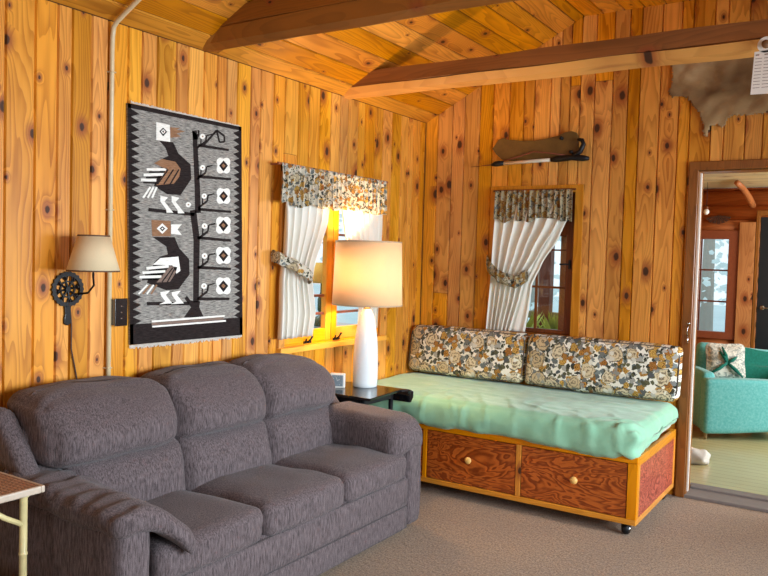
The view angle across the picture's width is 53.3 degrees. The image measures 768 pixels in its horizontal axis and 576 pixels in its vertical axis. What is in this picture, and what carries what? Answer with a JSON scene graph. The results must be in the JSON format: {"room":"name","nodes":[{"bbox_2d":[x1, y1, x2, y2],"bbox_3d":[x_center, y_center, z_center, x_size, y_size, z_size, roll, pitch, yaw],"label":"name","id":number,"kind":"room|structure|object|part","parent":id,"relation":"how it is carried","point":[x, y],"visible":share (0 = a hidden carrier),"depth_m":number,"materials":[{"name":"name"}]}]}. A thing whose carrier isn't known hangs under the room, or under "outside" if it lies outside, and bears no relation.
{"room":"cabin living room","nodes":[
{"label":"cabin living room","id":0,"kind":"room"},
{"bbox_2d":[3,465,195,553],"bbox_3d":[-1.028,0.788,2.721,0.738,0.235,0.313,3,3,33],"label":"armrest","id":1,"kind":"object","parent":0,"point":[80,510],"depth_m":2.61,"materials":[{"name":"fabric"}]},
{"bbox_2d":[0,0,425,408],"bbox_3d":[-1.543,0.049,3.027,0.120,2.423,6.500,3,3,33],"label":"wall","id":2,"kind":"structure","parent":0,"point":[54,58],"depth_m":3.42,"materials":[{"name":"brown wood"}]},
{"bbox_2d":[50,234,119,378],"bbox_3d":[-1.230,0.372,3.186,0.258,1.183,0.211,3,3,33],"label":"wall lamp","id":3,"kind":"object","parent":2,"relation":"attached to","point":[90,253],"visible":1,"depth_m":3.11,"materials":[{"name":"fabric"}]},
{"bbox_3d":[-1.331,0.005,3.224,0.014,0.151,0.153,3,3,33],"label":"trivet plate","id":4,"kind":"part","parent":3,"relation":"part of","materials":[{"name":"metal"}]},
{"bbox_3d":[-1.335,0.116,3.230,0.010,0.085,0.034,3,3,33],"label":"trivet handle","id":5,"kind":"part","parent":3,"relation":"part of","materials":[{"name":"metal"}]},
{"bbox_3d":[-1.326,0.510,3.276,0.007,0.894,0.069,3,3,30],"label":"cord","id":6,"kind":"part","parent":3,"relation":"part of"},
{"bbox_3d":[-1.235,-0.045,3.213,0.044,0.157,0.165,0,3,-39],"label":"arm","id":7,"kind":"part","parent":3,"relation":"part of","materials":[{"name":"black metal"}]},
{"bbox_3d":[-1.195,-0.143,3.152,0.209,0.148,0.209,3,3,33],"label":"lamp shade","id":8,"kind":"part","parent":3,"relation":"part of","materials":[{"name":"beige fabric"}]},
{"bbox_3d":[-1.197,-0.071,3.155,0.211,0.006,0.211,3,3,33],"label":"shade trim","id":9,"kind":"part","parent":3,"relation":"part of","materials":[{"name":"beige fabric"}]},
{"bbox_3d":[-1.193,-0.215,3.149,0.129,0.006,0.129,3,3,33],"label":"shade trim","id":10,"kind":"part","parent":3,"relation":"part of","materials":[{"name":"beige fabric"}]},
{"bbox_2d":[111,298,127,325],"bbox_3d":[-1.188,0.107,3.421,0.052,0.123,0.066,3,3,33],"label":"wall outlet","id":11,"kind":"object","parent":2,"relation":"attached to","point":[119,306],"visible":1,"depth_m":3.40,"materials":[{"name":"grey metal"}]},
{"bbox_2d":[103,0,140,375],"bbox_3d":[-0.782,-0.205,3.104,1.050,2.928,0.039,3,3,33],"label":"conduit pipe","id":12,"kind":"object","parent":2,"relation":"attached to","point":[134,3],"visible":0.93,"depth_m":3.36,"materials":[{"name":"beige metal"}]},
{"bbox_2d":[126,100,242,348],"bbox_3d":[-0.958,-0.287,3.776,0.012,1.130,0.769,3,3,33],"label":"wall tapestry","id":13,"kind":"object","parent":2,"relation":"attached to","point":[184,171],"visible":1,"depth_m":3.73,"materials":[{"name":"grey fabric"}]},
{"bbox_2d":[270,161,387,183],"bbox_3d":[-0.308,-0.698,4.683,0.083,0.015,1.110,3,3,33],"label":"curtain rod","id":14,"kind":"object","parent":2,"relation":"attached to","point":[277,163],"visible":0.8,"depth_m":4.39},
{"bbox_2d":[281,162,386,214],"bbox_3d":[-0.277,-0.582,4.660,0.035,0.239,1.078,3,3,33],"label":"valance","id":15,"kind":"object","parent":14,"relation":"hanging from","point":[302,187],"visible":1,"depth_m":4.60,"materials":[{"name":"multicoloured fabric"}]},
{"bbox_2d":[278,202,329,339],"bbox_3d":[-0.456,-0.171,4.485,0.057,0.915,0.465,3,3,33],"label":"curtain","id":16,"kind":"object","parent":15,"relation":"hanging from","point":[305,227],"visible":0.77,"depth_m":4.43,"materials":[{"name":"white fabric"}]},
{"bbox_2d":[271,250,312,283],"bbox_3d":[-0.502,-0.117,4.359,0.118,0.195,0.279,4,3,41],"label":"tieback","id":17,"kind":"object","parent":16,"relation":"attached to","point":[278,257],"visible":1,"depth_m":4.29,"materials":[{"name":"multicoloured fabric"}]},
{"bbox_2d":[342,210,382,327],"bbox_3d":[-0.163,-0.184,4.934,0.044,0.910,0.511,3,3,33],"label":"curtain","id":18,"kind":"object","parent":15,"relation":"hanging from","point":[358,225],"visible":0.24,"depth_m":4.96,"materials":[{"name":"white fabric"}]},
{"bbox_2d":[276,165,387,353],"bbox_3d":[-0.334,-0.174,4.836,0.162,1.080,1.110,3,3,33],"label":"window","id":19,"kind":"structure","parent":2,"relation":"in","point":[328,331],"depth_m":4.75,"materials":[{"name":"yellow wood"}]},
{"bbox_3d":[-0.460,-0.166,4.598,0.037,0.987,0.351,3,3,33],"label":"sash rail","id":20,"kind":"part","parent":19,"relation":"part of","materials":[{"name":"wood"}]},
{"bbox_3d":[-0.460,-0.166,4.598,0.038,0.987,0.451,3,3,33],"label":"sash","id":21,"kind":"part","parent":19,"relation":"part of","materials":[{"name":"wood"}]},
{"bbox_3d":[-0.299,0.351,4.825,0.040,0.033,1.110,3,3,33],"label":"sill","id":22,"kind":"part","parent":19,"relation":"part of","materials":[{"name":"wood"}]},
{"bbox_3d":[-0.190,-0.175,5.015,0.037,0.987,0.431,3,3,33],"label":"sash rail","id":23,"kind":"part","parent":19,"relation":"part of","materials":[{"name":"wood"}]},
{"bbox_3d":[-0.190,-0.175,5.015,0.038,0.987,0.531,3,3,33],"label":"sash","id":24,"kind":"part","parent":19,"relation":"part of","materials":[{"name":"wood"}]},
{"bbox_2d":[47,0,689,122],"bbox_3d":[0.553,-1.371,1.640,5.050,0.777,6.750,3,3,33],"label":"ceiling","id":25,"kind":"structure","parent":0,"point":[333,62],"depth_m":4.46,"materials":[{"name":"brown wood"}]},
{"bbox_2d":[199,0,518,54],"bbox_3d":[1.120,-1.157,2.523,4.800,0.185,0.145,3,3,33],"label":"ceiling beam","id":26,"kind":"structure","parent":25,"relation":"attached to","point":[256,21],"depth_m":3.40,"materials":[{"name":"brown wood"}]},
{"bbox_2d":[342,19,767,98],"bbox_3d":[1.767,-1.147,3.523,4.800,0.152,0.137,3,3,33],"label":"ceiling beam","id":27,"kind":"structure","parent":25,"relation":"attached to","point":[739,40],"depth_m":3.96,"materials":[{"name":"brown wood"}]},
{"bbox_2d":[761,40,767,47],"bbox_3d":[1.724,-1.098,3.455,0.034,0.034,0.050,3,3,33],"label":"peg","id":28,"kind":"object","parent":27,"relation":"attached to","point":[764,43],"visible":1,"depth_m":3.44,"materials":[{"name":"brown wood"}]},
{"bbox_2d":[750,36,767,94],"bbox_3d":[1.713,-1.006,3.463,0.091,0.257,0.002,3,3,33],"label":"card","id":29,"kind":"object","parent":28,"relation":"hanging from","point":[759,85],"visible":1,"depth_m":3.47,"materials":[{"name":"white paper"}]},
{"bbox_2d":[753,53,767,87],"bbox_3d":[1.710,-0.983,3.464,0.072,0.152,0.001,3,3,33],"label":"print","id":30,"kind":"object","parent":29,"relation":"attached to","point":[760,65],"depth_m":3.47},
{"bbox_2d":[328,401,422,455],"bbox_3d":[-0.074,0.753,4.109,0.552,0.228,0.270,3,3,33],"label":"armrest","id":31,"kind":"object","parent":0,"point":[376,429],"depth_m":4.00,"materials":[{"name":"fabric"}]},
{"bbox_2d":[318,424,767,575],"bbox_3d":[1.355,1.381,3.112,4.970,0.080,9.950,3,3,33],"label":"floor","id":32,"kind":"structure","parent":0,"point":[455,532],"depth_m":3.98,"materials":[{"name":"brown carpet"}]},
{"bbox_2d":[0,472,44,575],"bbox_3d":[-1.478,0.965,2.451,0.500,0.645,0.530,3,3,33],"label":"table","id":33,"kind":"object","parent":32,"relation":"on","point":[12,487],"visible":1,"depth_m":2.49,"materials":[{"name":"beige wood"}]},
{"bbox_3d":[-1.184,0.982,2.510,0.027,0.623,0.028,3,3,33],"label":"leg","id":34,"kind":"part","parent":33,"relation":"part of","materials":[{"name":"wood"}]},
{"bbox_2d":[0,353,422,575],"bbox_3d":[-0.662,0.822,3.474,0.945,0.892,1.981,3,3,33],"label":"sofa","id":35,"kind":"object","parent":32,"relation":"on","point":[250,465],"visible":1,"depth_m":3.16,"materials":[{"name":"fabric"}]},
{"bbox_3d":[-0.920,0.794,3.647,0.243,0.720,1.880,3,3,33],"label":"frame","id":36,"kind":"part","parent":35,"relation":"part of","materials":[{"name":"fabric"}]},
{"bbox_3d":[-1.151,1.000,2.728,0.814,0.514,0.140,3,3,33],"label":"arm","id":37,"kind":"part","parent":35,"relation":"part of","materials":[{"name":"fabric"}]},
{"bbox_2d":[7,376,176,468],"bbox_3d":[-1.151,0.526,3.107,0.396,0.295,0.626,3,3,33],"label":"headrest pillow","id":38,"kind":"object","parent":35,"relation":"on","point":[99,422],"depth_m":2.95,"materials":[{"name":"fabric"}]},
{"bbox_2d":[62,438,185,500],"bbox_3d":[-1.066,0.773,3.112,0.271,0.274,0.554,3,3,33],"label":"lumbar cushion","id":39,"kind":"object","parent":35,"relation":"on","point":[156,469],"depth_m":3.05,"materials":[{"name":"fabric"}]},
{"bbox_2d":[140,361,265,438],"bbox_3d":[-0.828,0.518,3.598,0.397,0.294,0.572,3,3,33],"label":"headrest pillow","id":40,"kind":"object","parent":35,"relation":"on","point":[214,399],"depth_m":3.48,"materials":[{"name":"fabric"}]},
{"bbox_2d":[146,490,262,575],"bbox_3d":[-0.852,0.926,2.974,0.617,0.159,0.546,3,3,33],"label":"seat cushion","id":41,"kind":"object","parent":35,"relation":"on","point":[226,531],"depth_m":2.86,"materials":[{"name":"fabric"}]},
{"bbox_2d":[176,420,271,490],"bbox_3d":[-0.768,0.761,3.566,0.275,0.276,0.550,3,3,33],"label":"lumbar cushion","id":42,"kind":"object","parent":35,"relation":"on","point":[211,454],"depth_m":3.43,"materials":[{"name":"fabric"}]},
{"bbox_2d":[192,464,343,535],"bbox_3d":[-0.555,0.916,3.429,0.613,0.158,0.547,3,3,33],"label":"seat cushion","id":43,"kind":"object","parent":35,"relation":"on","point":[291,500],"depth_m":3.29,"materials":[{"name":"fabric"}]},
{"bbox_2d":[228,353,334,418],"bbox_3d":[-0.531,0.505,4.054,0.395,0.300,0.585,3,3,33],"label":"headrest pillow","id":44,"kind":"object","parent":35,"relation":"on","point":[293,386],"depth_m":3.93,"materials":[{"name":"fabric"}]},
{"bbox_3d":[-0.334,1.068,3.276,0.026,0.143,1.649,3,3,33],"label":"rail","id":45,"kind":"part","parent":35,"relation":"part of","materials":[{"name":"fabric"}]},
{"bbox_2d":[263,404,332,463],"bbox_3d":[-0.474,0.751,4.021,0.274,0.276,0.552,3,3,33],"label":"lumbar cushion","id":46,"kind":"object","parent":35,"relation":"on","point":[292,432],"depth_m":3.87,"materials":[{"name":"fabric"}]},
{"bbox_3d":[-0.336,1.201,3.280,0.024,0.116,1.650,3,3,33],"label":"skirt panel","id":47,"kind":"part","parent":35,"relation":"part of","materials":[{"name":"fabric"}]},
{"bbox_2d":[274,443,405,502],"bbox_3d":[-0.259,0.903,3.887,0.612,0.161,0.544,3,3,33],"label":"seat cushion","id":48,"kind":"object","parent":35,"relation":"on","point":[368,472],"depth_m":3.75,"materials":[{"name":"fabric"}]},
{"bbox_3d":[-0.171,0.966,4.237,0.814,0.514,0.140,3,3,33],"label":"arm","id":49,"kind":"part","parent":35,"relation":"part of","materials":[{"name":"fabric"}]},
{"bbox_2d":[335,382,412,409],"bbox_3d":[-0.159,0.920,4.590,0.502,0.635,0.447,3,3,33],"label":"side table","id":50,"kind":"object","parent":32,"relation":"on","point":[379,393],"visible":0.46,"depth_m":4.51,"materials":[{"name":"black paint"}]},
{"bbox_2d":[330,373,345,387],"bbox_3d":[-0.278,0.554,4.593,0.090,0.088,0.036,2,2,5],"label":"picture frame","id":51,"kind":"object","parent":50,"relation":"on","point":[339,378],"visible":0.81,"depth_m":4.58,"materials":[{"name":"white paint"}]},
{"bbox_2d":[332,240,402,387],"bbox_3d":[-0.104,0.158,4.659,0.430,0.884,0.430,3,3,33],"label":"table lamp","id":52,"kind":"object","parent":50,"relation":"on","point":[367,274],"visible":1,"depth_m":4.49,"materials":[{"name":"beige fabric"}]},
{"bbox_3d":[-0.097,-0.090,4.649,0.428,0.388,0.428,3,3,33],"label":"lamp shade","id":53,"kind":"part","parent":52,"relation":"part of","materials":[{"name":"beige fabric"}]},
{"bbox_3d":[-0.102,0.100,4.656,0.430,0.008,0.430,3,3,33],"label":"shade trim","id":54,"kind":"part","parent":52,"relation":"part of","materials":[{"name":"fabric"}]},
{"bbox_3d":[-0.091,-0.280,4.641,0.404,0.008,0.404,3,3,33],"label":"shade trim","id":55,"kind":"part","parent":52,"relation":"part of","materials":[{"name":"beige fabric"}]},
{"bbox_3d":[0.033,0.934,4.605,0.028,0.615,0.028,3,3,33],"label":"leg","id":56,"kind":"part","parent":50,"relation":"part of","materials":[{"name":"black metal"}]},
{"bbox_2d":[419,424,675,533],"bbox_3d":[0.759,1.041,4.823,1.857,0.424,0.898,3,3,33],"label":"frame","id":57,"kind":"object","parent":32,"relation":"on","point":[623,490],"visible":0.52,"depth_m":4.29,"materials":[{"name":"brown wood"}]},
{"bbox_3d":[0.014,0.990,4.822,0.537,0.286,0.018,3,3,33],"label":"drawer","id":58,"kind":"part","parent":57,"relation":"part of","materials":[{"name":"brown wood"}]},
{"bbox_3d":[0.493,1.008,4.480,0.042,0.042,0.034,3,3,33],"label":"knob","id":59,"kind":"part","parent":57,"relation":"part of","materials":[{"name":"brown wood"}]},
{"bbox_3d":[0.507,1.017,4.502,0.574,0.286,0.018,3,3,33],"label":"drawer","id":60,"kind":"part","parent":57,"relation":"part of","materials":[{"name":"brown wood"}]},
{"bbox_3d":[0.763,1.173,4.840,1.856,0.030,0.869,3,3,33],"label":"rail","id":61,"kind":"part","parent":57,"relation":"part of","materials":[{"name":"orange wood"}]},
{"bbox_3d":[0.543,0.854,4.474,1.856,0.035,0.030,3,3,33],"label":"rail","id":62,"kind":"part","parent":57,"relation":"part of","materials":[{"name":"orange wood"}]},
{"bbox_3d":[1.025,1.038,4.135,0.042,0.042,0.034,3,3,33],"label":"knob","id":63,"kind":"part","parent":57,"relation":"part of","materials":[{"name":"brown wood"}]},
{"bbox_3d":[1.024,1.045,4.167,0.588,0.286,0.018,3,3,33],"label":"drawer","id":64,"kind":"part","parent":57,"relation":"part of","materials":[{"name":"brown wood"}]},
{"bbox_3d":[1.539,1.214,4.354,0.024,0.032,0.837,3,3,33],"label":"rail","id":65,"kind":"part","parent":57,"relation":"part of","materials":[{"name":"wood"}]},
{"bbox_3d":[1.536,1.060,4.338,0.020,0.277,0.805,3,3,33],"label":"panel","id":66,"kind":"part","parent":57,"relation":"part of","materials":[{"name":"brown wood"}]},
{"bbox_3d":[1.548,0.896,4.341,0.024,0.050,0.838,3,3,33],"label":"rail","id":67,"kind":"part","parent":57,"relation":"part of","materials":[{"name":"orange wood"}]},
{"bbox_3d":[0.773,0.754,4.830,1.830,0.139,0.880,3,3,33],"label":"mattress","id":68,"kind":"object","parent":57,"relation":"on","visible":0},
{"bbox_2d":[369,372,677,459],"bbox_3d":[0.767,0.760,4.812,1.888,0.219,0.925,3,3,33],"label":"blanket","id":69,"kind":"object","parent":68,"relation":"on","point":[593,424],"visible":0.84,"depth_m":4.43,"materials":[{"name":"green fabric"}]},
{"bbox_2d":[408,325,528,382],"bbox_3d":[0.580,0.451,5.372,0.890,0.343,0.168,3,3,33],"label":"cushion","id":70,"kind":"object","parent":69,"relation":"on","point":[487,354],"visible":0.99,"depth_m":5.29,"materials":[{"name":"multicoloured fabric"}]},
{"bbox_2d":[525,334,682,401],"bbox_3d":[1.370,0.495,4.859,0.978,0.342,0.167,3,3,33],"label":"cushion","id":71,"kind":"object","parent":69,"relation":"on","point":[643,370],"visible":1,"depth_m":4.78,"materials":[{"name":"multicoloured fabric"}]},
{"bbox_2d":[691,447,710,464],"bbox_3d":[2.264,1.221,5.592,0.219,0.124,0.215,3,3,33],"label":"crumpled cloth","id":72,"kind":"object","parent":32,"relation":"on","point":[698,456],"visible":0.56,"depth_m":5.50,"materials":[{"name":"white fabric"}]},
{"bbox_2d":[693,342,767,438],"bbox_3d":[3.110,0.880,6.593,0.896,0.742,0.721,2,2,5],"label":"armchair","id":73,"kind":"object","parent":32,"relation":"on","point":[720,405],"visible":0.84,"depth_m":6.27,"materials":[{"name":"fabric"}]},
{"bbox_3d":[2.721,0.936,6.629,0.110,0.490,0.500,2,2,5],"label":"arm","id":74,"kind":"part","parent":73,"relation":"part of","materials":[{"name":"teal fabric"}]},
{"bbox_2d":[705,343,745,377],"bbox_3d":[2.974,0.642,6.654,0.339,0.312,0.195,2,2,5],"label":"throw pillow","id":75,"kind":"object","parent":73,"relation":"on","point":[724,360],"visible":0.85,"depth_m":6.63,"materials":[{"name":"white fabric"}]},
{"bbox_3d":[3.133,0.798,6.864,0.724,0.600,0.171,2,2,5],"label":"backrest","id":76,"kind":"part","parent":73,"relation":"part of","materials":[{"name":"teal fabric"}]},
{"bbox_3d":[3.034,0.979,6.307,0.800,0.458,0.130,2,2,5],"label":"arm","id":77,"kind":"part","parent":73,"relation":"part of","materials":[{"name":"teal fabric"}]},
{"bbox_3d":[3.230,0.684,6.786,0.444,0.339,0.088,2,2,5],"label":"backrest panel","id":78,"kind":"part","parent":73,"relation":"part of","materials":[{"name":"teal fabric"}]},
{"bbox_2d":[558,236,566,329],"bbox_3d":[2.108,0.120,6.554,0.136,2.200,3.110,3,3,33],"label":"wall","id":79,"kind":"structure","parent":0,"point":[563,238],"depth_m":5.27,"materials":[{"name":"brown wood"}]},
{"bbox_2d":[418,0,767,494],"bbox_3d":[2.267,-0.209,4.494,4.890,3.035,0.120,3,3,33],"label":"wall","id":80,"kind":"structure","parent":0,"point":[641,141],"depth_m":4.96,"materials":[{"name":"brown wood"}]},
{"bbox_2d":[493,188,575,191],"bbox_3d":[1.009,-0.660,5.170,0.585,0.013,0.014,3,3,33],"label":"curtain rod","id":81,"kind":"object","parent":80,"relation":"attached to","point":[559,188],"visible":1,"depth_m":5.15,"materials":[{"name":"brown wood"}]},
{"bbox_2d":[486,205,558,330],"bbox_3d":[0.972,-0.155,5.208,0.568,0.926,0.046,3,3,35],"label":"curtain","id":82,"kind":"object","parent":81,"relation":"hanging from","point":[515,244],"visible":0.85,"depth_m":5.28,"materials":[{"name":"white fabric"}]},
{"bbox_2d":[486,255,527,287],"bbox_3d":[0.823,-0.113,5.263,0.323,0.226,0.112,3,3,38],"label":"tieback","id":83,"kind":"object","parent":82,"relation":"attached to","point":[510,280],"visible":1,"depth_m":5.21,"materials":[{"name":"multicoloured fabric"}]},
{"bbox_2d":[507,220,565,331],"bbox_3d":[1.033,-0.100,5.190,0.434,0.810,0.013,3,3,33],"label":"lining","id":84,"kind":"object","parent":82,"relation":"attached to","point":[519,321],"visible":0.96,"depth_m":5.22,"materials":[{"name":"white fabric"}]},
{"bbox_2d":[493,189,571,222],"bbox_3d":[1.001,-0.549,5.164,0.563,0.223,0.028,3,3,33],"label":"valance","id":85,"kind":"object","parent":81,"relation":"hanging from","point":[536,203],"visible":1,"depth_m":5.16,"materials":[{"name":"multicoloured fabric"}]},
{"bbox_2d":[486,184,584,336],"bbox_3d":[1.046,-0.165,5.270,0.685,1.065,0.150,3,3,33],"label":"window","id":86,"kind":"structure","parent":80,"relation":"in","point":[573,230],"depth_m":5.12,"materials":[{"name":"brown wood"}]},
{"bbox_3d":[1.048,-0.168,5.272,0.539,0.944,0.035,3,3,33],"label":"sash","id":87,"kind":"part","parent":86,"relation":"part of","materials":[{"name":"brown wood"}]},
{"bbox_2d":[492,131,578,160],"bbox_3d":[1.025,-0.954,5.192,0.628,0.184,0.022,3,3,33],"label":"wooden plaque","id":88,"kind":"object","parent":80,"relation":"attached to","point":[505,149],"visible":0.85,"depth_m":5.17,"materials":[{"name":"brown wood"}]},
{"bbox_2d":[474,136,588,166],"bbox_3d":[0.974,-0.922,5.184,0.846,0.183,0.048,3,3,33],"label":"gun","id":89,"kind":"object","parent":88,"relation":"hanging from","point":[575,156],"visible":1,"depth_m":5.06,"materials":[{"name":"black metal"}]},
{"bbox_3d":[1.008,-0.893,5.171,0.462,0.066,0.018,3,3,33],"label":"cord","id":90,"kind":"part","parent":89,"relation":"part of","materials":[{"name":"brown leather"}]},
{"bbox_2d":[668,57,767,136],"bbox_3d":[2.285,-1.159,4.370,1.281,0.539,0.024,3,3,33],"label":"animal hide","id":91,"kind":"object","parent":80,"relation":"attached to","point":[718,90],"visible":0.68,"depth_m":4.56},
{"bbox_2d":[675,159,767,512],"bbox_3d":[2.302,0.281,4.555,0.952,2.058,0.359,3,3,33],"label":"door frame","id":92,"kind":"structure","parent":80,"relation":"in","point":[746,500],"depth_m":4.68,"materials":[{"name":"brown paint"}]},
{"bbox_2d":[696,187,767,347],"bbox_3d":[4.416,0.170,6.949,3.380,2.200,0.136,3,3,33],"label":"wall","id":93,"kind":"structure","parent":0,"point":[731,202],"depth_m":7.52,"materials":[{"name":"brown wood"}]},
{"bbox_2d":[697,230,738,339],"bbox_3d":[3.218,-0.038,7.660,0.600,1.070,0.080,3,3,33],"label":"window","id":94,"kind":"structure","parent":93,"relation":"in","point":[733,236],"depth_m":7.51,"materials":[{"name":"red paint"}]},
{"bbox_2d":[706,215,730,223],"bbox_3d":[3.298,-0.675,7.559,0.231,0.085,0.014,3,3,34],"label":"fan ornament","id":95,"kind":"object","parent":93,"relation":"attached to","point":[719,219],"visible":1,"depth_m":7.55,"materials":[{"name":"brown wood"}]},
{"bbox_2d":[734,222,756,347],"bbox_3d":[3.497,0.294,7.449,0.148,1.860,0.045,3,3,33],"label":"trim","id":96,"kind":"structure","parent":93,"relation":"attached to","point":[747,230],"depth_m":7.41,"materials":[{"name":"brown wood"}]},
{"bbox_2d":[750,210,767,349],"bbox_3d":[3.918,0.259,7.210,0.810,1.972,0.106,3,3,33],"label":"door","id":97,"kind":"structure","parent":93,"relation":"in","point":[759,337],"depth_m":7.38,"materials":[{"name":"black wood"}]},
{"bbox_2d":[703,172,767,188],"bbox_3d":[3.612,-0.940,5.614,3.580,0.080,3.210,3,3,33],"label":"ceiling","id":98,"kind":"structure","parent":0,"point":[755,179],"depth_m":6.83,"materials":[{"name":"beige wood"}]},
{"bbox_2d":[703,184,708,214],"bbox_3d":[2.974,-0.827,7.050,0.052,0.300,0.052,3,3,33],"label":"pendant bulb","id":99,"kind":"object","parent":98,"relation":"hanging from","point":[706,211],"visible":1,"depth_m":7.04,"materials":[{"name":"white glass"}]},
{"bbox_2d":[734,180,755,207],"bbox_3d":[3.333,-0.861,7.087,0.075,0.199,0.758,3,3,36],"label":"brace","id":100,"kind":"object","parent":98,"relation":"attached to","point":[744,190],"visible":1,"depth_m":7.16,"materials":[{"name":"brown wood"}]},
{"label":"outside","id":101,"kind":"structure","parent":0,"visible":0},
{"bbox_3d":[-0.660,1.738,5.711,3.400,0.120,6.900,3,3,33],"label":"deck","id":102,"kind":"object","parent":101,"visible":0},
{"bbox_2d":[313,322,352,328],"bbox_3d":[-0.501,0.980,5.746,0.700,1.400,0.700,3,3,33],"label":"table","id":103,"kind":"object","parent":102,"relation":"on","point":[337,323],"visible":0.02,"depth_m":5.87,"materials":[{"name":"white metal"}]},
{"bbox_2d":[313,262,321,326],"bbox_3d":[-0.463,0.047,5.688,0.172,0.470,0.172,3,3,33],"label":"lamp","id":104,"kind":"object","parent":103,"relation":"on","point":[317,276],"visible":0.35,"depth_m":5.64,"materials":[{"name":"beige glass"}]},
{"bbox_3d":[-0.458,-0.113,5.681,0.172,0.150,0.172,3,3,33],"label":"lamp shade","id":105,"kind":"part","parent":104,"relation":"part of","materials":[{"name":"beige fabric"}]},
{"bbox_2d":[537,246,554,327],"bbox_3d":[1.409,-0.054,6.653,0.100,3.500,0.100,3,3,33],"label":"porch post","id":106,"kind":"object","parent":102,"relation":"on","point":[546,272],"visible":0.11,"depth_m":6.61,"materials":[{"name":"wood"}]},
{"bbox_2d":[528,311,557,318],"bbox_3d":[0.838,0.205,7.018,2.350,0.060,0.060,3,3,33],"label":"porch railing","id":107,"kind":"object","parent":106,"relation":"attached to","point":[530,312],"visible":0.02,"depth_m":6.60,"materials":[{"name":"wood"}]},
{"bbox_3d":[1.316,1.105,6.405,1.000,1.200,0.280,3,3,33],"label":"planter","id":108,"kind":"object","parent":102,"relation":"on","visible":0},
{"bbox_2d":[526,311,551,328],"bbox_3d":[1.157,0.318,6.453,0.633,0.339,0.683,3,3,33],"label":"shrub","id":109,"kind":"object","parent":108,"relation":"on","point":[530,323],"visible":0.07,"depth_m":6.36,"materials":[{"name":"green plant"}]},
{"bbox_2d":[537,311,557,329],"bbox_3d":[1.401,0.333,6.295,0.629,0.329,0.623,3,3,33],"label":"shrub","id":110,"kind":"object","parent":108,"relation":"on","point":[553,324],"visible":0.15,"depth_m":6.25,"materials":[{"name":"green plant"}]},
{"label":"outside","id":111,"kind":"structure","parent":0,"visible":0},
{"bbox_2d":[313,283,725,331],"bbox_3d":[-7.956,1.304,17.058,54.000,0.200,70.000,3,3,33],"label":"ground","id":112,"kind":"structure","parent":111,"point":[719,311],"depth_m":30.75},
{"bbox_2d":[319,214,342,285],"bbox_3d":[-2.022,-2.081,18.725,3.177,6.763,2.753,3,3,33],"label":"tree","id":113,"kind":"object","parent":112,"relation":"on","point":[340,215],"visible":0.02,"depth_m":18.82,"materials":[{"name":"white plant"}]},
{"bbox_2d":[530,236,560,310],"bbox_3d":[2.858,-1.351,14.202,2.211,5.955,2.275,2,2,11],"label":"tree","id":114,"kind":"object","parent":112,"relation":"on","point":[555,291],"visible":0.03,"depth_m":14.21,"materials":[{"name":"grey plant"}]},
{"bbox_2d":[698,239,727,296],"bbox_3d":[6.601,-1.842,16.512,2.651,6.961,2.650,1,3,-21],"label":"tree","id":115,"kind":"object","parent":112,"relation":"on","point":[721,243],"visible":0.02,"depth_m":16.26,"materials":[{"name":"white plant"}]},
{"bbox_2d":[699,187,751,330],"bbox_3d":[5.675,-1.224,13.174,2.154,5.946,2.183,1,3,-24],"label":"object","id":116,"kind":"object","parent":112,"relation":"on","point":[709,261],"visible":0.09,"depth_m":13.25,"materials":[{"name":"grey plant"}]}
]}

